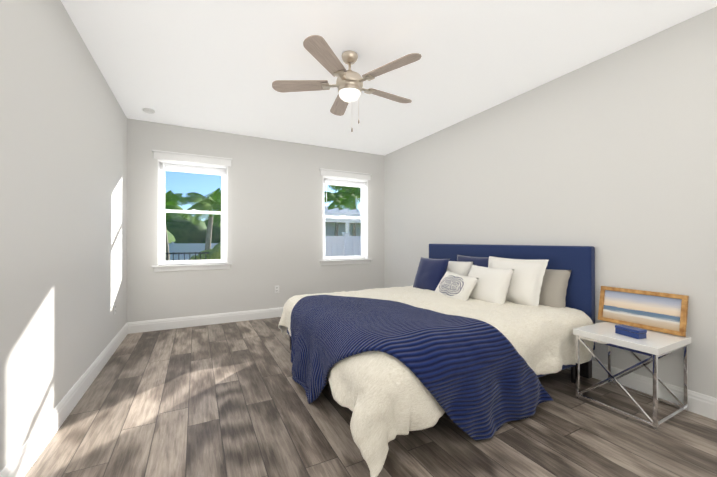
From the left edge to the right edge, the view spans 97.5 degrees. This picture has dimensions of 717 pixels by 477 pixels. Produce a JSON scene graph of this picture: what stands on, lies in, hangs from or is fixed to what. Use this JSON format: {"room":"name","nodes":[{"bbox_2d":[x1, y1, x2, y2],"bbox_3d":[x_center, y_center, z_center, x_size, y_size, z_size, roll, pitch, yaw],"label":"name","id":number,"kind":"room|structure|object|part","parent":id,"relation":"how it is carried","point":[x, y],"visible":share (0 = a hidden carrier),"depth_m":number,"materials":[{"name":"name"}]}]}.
{"room":"bedroom","nodes":[
{"label":"bedroom","id":0,"kind":"room"},
{"bbox_2d":[0,0,126,471],"bbox_3d":[-1.739,-0.174,1.484,0.160,2.750,5.930,0,0,-27],"label":"wall","id":1,"kind":"structure","parent":0,"point":[63,203],"depth_m":1.94,"materials":[{"name":"white paint"}]},
{"bbox_2d":[0,322,127,476],"bbox_3d":[-1.660,1.130,1.519,0.016,0.143,5.610,0,0,-27],"label":"baseboard","id":2,"kind":"structure","parent":1,"relation":"attached to","point":[24,458],"depth_m":1.96,"materials":[{"name":"white"}]},
{"bbox_2d":[127,118,383,321],"bbox_3d":[-1.276,-0.157,4.970,3.860,2.750,0.160,0,0,-27],"label":"wall","id":3,"kind":"structure","parent":0,"point":[275,212],"depth_m":4.72,"materials":[{"name":"white paint"}]},
{"bbox_2d":[152,150,231,271],"bbox_3d":[-2.299,-0.361,4.401,0.980,1.602,0.185,0,0,-27],"label":"window","id":4,"kind":"structure","parent":3,"relation":"in","point":[190,158],"depth_m":4.35,"materials":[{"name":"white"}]},
{"bbox_2d":[159,160,225,220],"bbox_3d":[-2.292,-0.648,4.389,0.828,0.790,0.052,0,0,-27],"label":"window blinds","id":5,"kind":"object","parent":4,"relation":"attached to","point":[190,168],"visible":1,"depth_m":4.36,"materials":[{"name":"white"}]},
{"bbox_3d":[-2.333,-0.335,4.468,0.740,1.320,0.034,0,0,-27],"label":"glass","id":6,"kind":"part","parent":4,"relation":"part of","materials":[{"name":"clear glass"}]},
{"bbox_2d":[128,307,283,333],"bbox_3d":[-1.232,1.146,4.888,3.810,0.143,0.016,0,0,-27],"label":"baseboard","id":7,"kind":"structure","parent":3,"relation":"attached to","point":[200,320],"depth_m":4.39,"materials":[{"name":"white wood"}]},
{"bbox_2d":[275,285,278,292],"bbox_3d":[-1.264,0.787,4.877,0.072,0.116,0.010,0,0,-27],"label":"electrical outlet","id":8,"kind":"object","parent":3,"relation":"attached to","point":[277,289],"visible":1,"depth_m":4.88,"materials":[{"name":"white plastic"}]},
{"bbox_2d":[319,168,371,264],"bbox_3d":[-0.233,-0.356,5.468,0.980,1.602,0.185,0,0,-27],"label":"window","id":9,"kind":"structure","parent":3,"relation":"in","point":[345,175],"depth_m":5.48,"materials":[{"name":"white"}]},
{"bbox_3d":[-0.268,-0.330,5.535,0.740,1.320,0.034,0,0,-27],"label":"glass","id":10,"kind":"part","parent":9,"relation":"part of","materials":[{"name":"clear glass"}]},
{"bbox_2d":[323,176,366,224],"bbox_3d":[-0.226,-0.643,5.456,0.828,0.790,0.052,0,0,-27],"label":"window blinds","id":11,"kind":"object","parent":9,"relation":"attached to","point":[343,182],"visible":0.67,"depth_m":5.45,"materials":[{"name":"white"}]},
{"bbox_2d":[24,317,716,476],"bbox_3d":[0.047,1.255,2.400,4.180,0.100,5.930,0,0,-27],"label":"floor","id":12,"kind":"structure","parent":0,"point":[223,400],"depth_m":1.96,"materials":[{"name":"brown wood"}]},
{"bbox_2d":[278,244,594,476],"bbox_3d":[0.562,0.638,3.037,2.353,1.140,2.296,0,0,-27],"label":"bed","id":13,"kind":"object","parent":12,"relation":"on","point":[475,342],"visible":1,"depth_m":2.21,"materials":[{"name":"blue fabric"}]},
{"bbox_2d":[290,295,552,440],"bbox_3d":[0.334,0.878,2.603,1.541,0.632,1.737,0,0,-27],"label":"throw","id":14,"kind":"object","parent":13,"relation":"on","point":[400,363],"depth_m":1.96,"materials":[{"name":"blue fabric"}]},
{"bbox_3d":[0.599,0.639,3.149,2.185,1.140,2.130,0,0,-27],"label":"frame","id":15,"kind":"part","parent":13,"relation":"part of","materials":[{"name":"blue fabric"}]},
{"bbox_2d":[447,261,472,275],"bbox_3d":[1.124,0.474,3.914,0.209,0.405,0.645,0,0,-27],"label":"pillow","id":16,"kind":"object","parent":13,"relation":"on","point":[458,267],"depth_m":3.75,"materials":[{"name":"white fabric"}]},
{"bbox_2d":[468,265,513,303],"bbox_3d":[1.299,0.482,3.227,0.255,0.382,0.592,0,0,-27],"label":"pillow","id":17,"kind":"object","parent":13,"relation":"on","point":[492,285],"depth_m":3.07,"materials":[{"name":"white fabric"}]},
{"bbox_2d":[539,269,570,307],"bbox_3d":[1.698,0.478,3.082,0.202,0.390,0.680,0,0,-27],"label":"pillow","id":18,"kind":"object","parent":13,"relation":"on","point":[555,292],"depth_m":2.84,"materials":[{"name":"beige fabric"}]},
{"bbox_2d":[573,321,690,430],"bbox_3d":[1.973,0.945,2.290,0.514,0.520,0.499,0,0,-27],"label":"side table","id":19,"kind":"object","parent":12,"relation":"on","point":[655,345],"visible":0.98,"depth_m":2.19,"materials":[{"name":"silver metal"}]},
{"bbox_2d":[615,324,646,338],"bbox_3d":[1.913,0.654,2.212,0.084,0.058,0.154,0,0,-15],"label":"trinket box","id":20,"kind":"object","parent":19,"relation":"on","point":[630,331],"visible":1,"depth_m":2.19,"materials":[{"name":"blue"}]},
{"bbox_2d":[598,286,688,336],"bbox_3d":[2.156,0.540,2.417,0.075,0.283,0.530,0,0,-27],"label":"picture","id":21,"kind":"object","parent":19,"relation":"on","point":[667,313],"visible":0.98,"depth_m":2.38,"materials":[{"name":"brown wood"}]},
{"bbox_2d":[61,0,716,154],"bbox_3d":[0.047,-1.605,2.414,4.180,0.120,5.930,0,0,-27],"label":"ceiling","id":22,"kind":"structure","parent":0,"point":[219,65],"depth_m":2.62,"materials":[{"name":"white paint"}]},
{"bbox_2d":[142,108,154,113],"bbox_3d":[-2.504,-1.520,3.757,0.128,0.036,0.128,0,0,-27],"label":"smoke detector","id":23,"kind":"object","parent":22,"relation":"attached to","point":[148,110],"visible":1,"depth_m":3.73,"materials":[{"name":"white plastic"}]},
{"bbox_2d":[272,35,421,131],"bbox_3d":[-0.045,-1.203,2.680,1.243,0.679,1.268,0,0,-27],"label":"fan","id":24,"kind":"object","parent":22,"relation":"hanging from","point":[349,84],"visible":1,"depth_m":2.57,"materials":[{"name":"brown wood"}]},
{"bbox_2d":[384,6,716,397],"bbox_3d":[1.833,-0.165,3.329,0.160,2.750,5.930,0,0,-27],"label":"wall","id":25,"kind":"structure","parent":0,"point":[611,158],"depth_m":2.66,"materials":[{"name":"white paint"}]},
{"bbox_2d":[567,360,716,420],"bbox_3d":[1.755,1.138,3.282,0.016,0.143,5.610,0,0,-27],"label":"baseboard","id":26,"kind":"structure","parent":25,"relation":"attached to","point":[701,404],"depth_m":2.31,"materials":[{"name":"white"}]},
{"label":"outside","id":27,"kind":"structure","parent":0,"visible":0},
{"bbox_3d":[-15.674,1.832,34.081,85.000,0.050,64.760,0,0,-27],"label":"lawn","id":28,"kind":"structure","parent":27,"visible":0},
{"bbox_2d":[165,190,188,259],"bbox_3d":[-8.758,-0.203,13.887,2.360,3.830,2.156,0,0,-27],"label":"palm tree","id":29,"kind":"object","parent":28,"relation":"on","point":[170,204],"depth_m":13.94,"materials":[{"name":"green plant"}]},
{"bbox_2d":[165,252,208,260],"bbox_3d":[-6.940,0.949,5.214,8.075,1.440,0.050,0,0,-27],"label":"fence","id":30,"kind":"object","parent":28,"relation":"on","point":[184,253],"depth_m":6.88,"materials":[{"name":"black metal"}]},
{"bbox_2d":[168,242,217,259],"bbox_3d":[-8.950,0.969,18.886,15.000,1.530,0.140,0,0,-27],"label":"fence","id":31,"kind":"object","parent":28,"relation":"on","point":[184,247],"depth_m":18.28,"materials":[{"name":"white"}]},
{"bbox_2d":[165,213,220,259],"bbox_3d":[-5.400,-0.453,19.094,43.530,5.000,22.246,0,0,-27],"label":"hedges","id":32,"kind":"object","parent":28,"relation":"on","point":[196,234],"depth_m":22.89,"materials":[{"name":"green plant"}]},
{"bbox_2d":[179,188,220,249],"bbox_3d":[-5.703,-0.116,12.238,2.252,3.639,2.092,0,0,-27],"label":"palm tree","id":33,"kind":"object","parent":28,"relation":"on","point":[203,201],"depth_m":12.11,"materials":[{"name":"green plant"}]},
{"bbox_2d":[212,214,220,227],"bbox_3d":[-6.555,-0.180,16.339,2.230,3.806,2.319,0,0,-27],"label":"palm tree","id":34,"kind":"object","parent":28,"relation":"on","point":[217,220],"depth_m":15.71,"materials":[{"name":"green plant"}]},
{"bbox_2d":[324,189,357,235],"bbox_3d":[-1.078,-0.542,16.672,2.263,4.534,2.191,0,0,-27],"label":"palm tree","id":35,"kind":"object","parent":28,"relation":"on","point":[337,201],"depth_m":16.41,"materials":[{"name":"green plant"}]},
{"bbox_2d":[324,185,359,235],"bbox_3d":[-0.296,-0.699,16.590,3.446,4.844,3.238,0,0,-27],"label":"palm tree","id":36,"kind":"object","parent":28,"relation":"on","point":[352,197],"depth_m":16.21,"materials":[{"name":"green plant"}]},
{"bbox_2d":[324,206,360,235],"bbox_3d":[-4.818,-0.643,28.872,13.500,4.850,9.000,0,0,-27],"label":"house","id":37,"kind":"structure","parent":28,"relation":"on","point":[329,228],"depth_m":26.09,"materials":[{"name":"beige"}]},
{"bbox_2d":[324,207,360,231],"bbox_3d":[0.125,0.323,13.412,5.500,2.770,3.500,0,0,-27],"label":"pergola","id":38,"kind":"object","parent":28,"relation":"on","point":[337,212],"depth_m":11.69,"materials":[{"name":"white"}]},
{"bbox_2d":[325,232,360,256],"bbox_3d":[2.041,0.764,9.515,9.170,1.850,0.170,0,0,-27],"label":"fence","id":39,"kind":"object","parent":28,"relation":"on","point":[344,248],"depth_m":8.22,"materials":[{"name":"white"}]}
]}

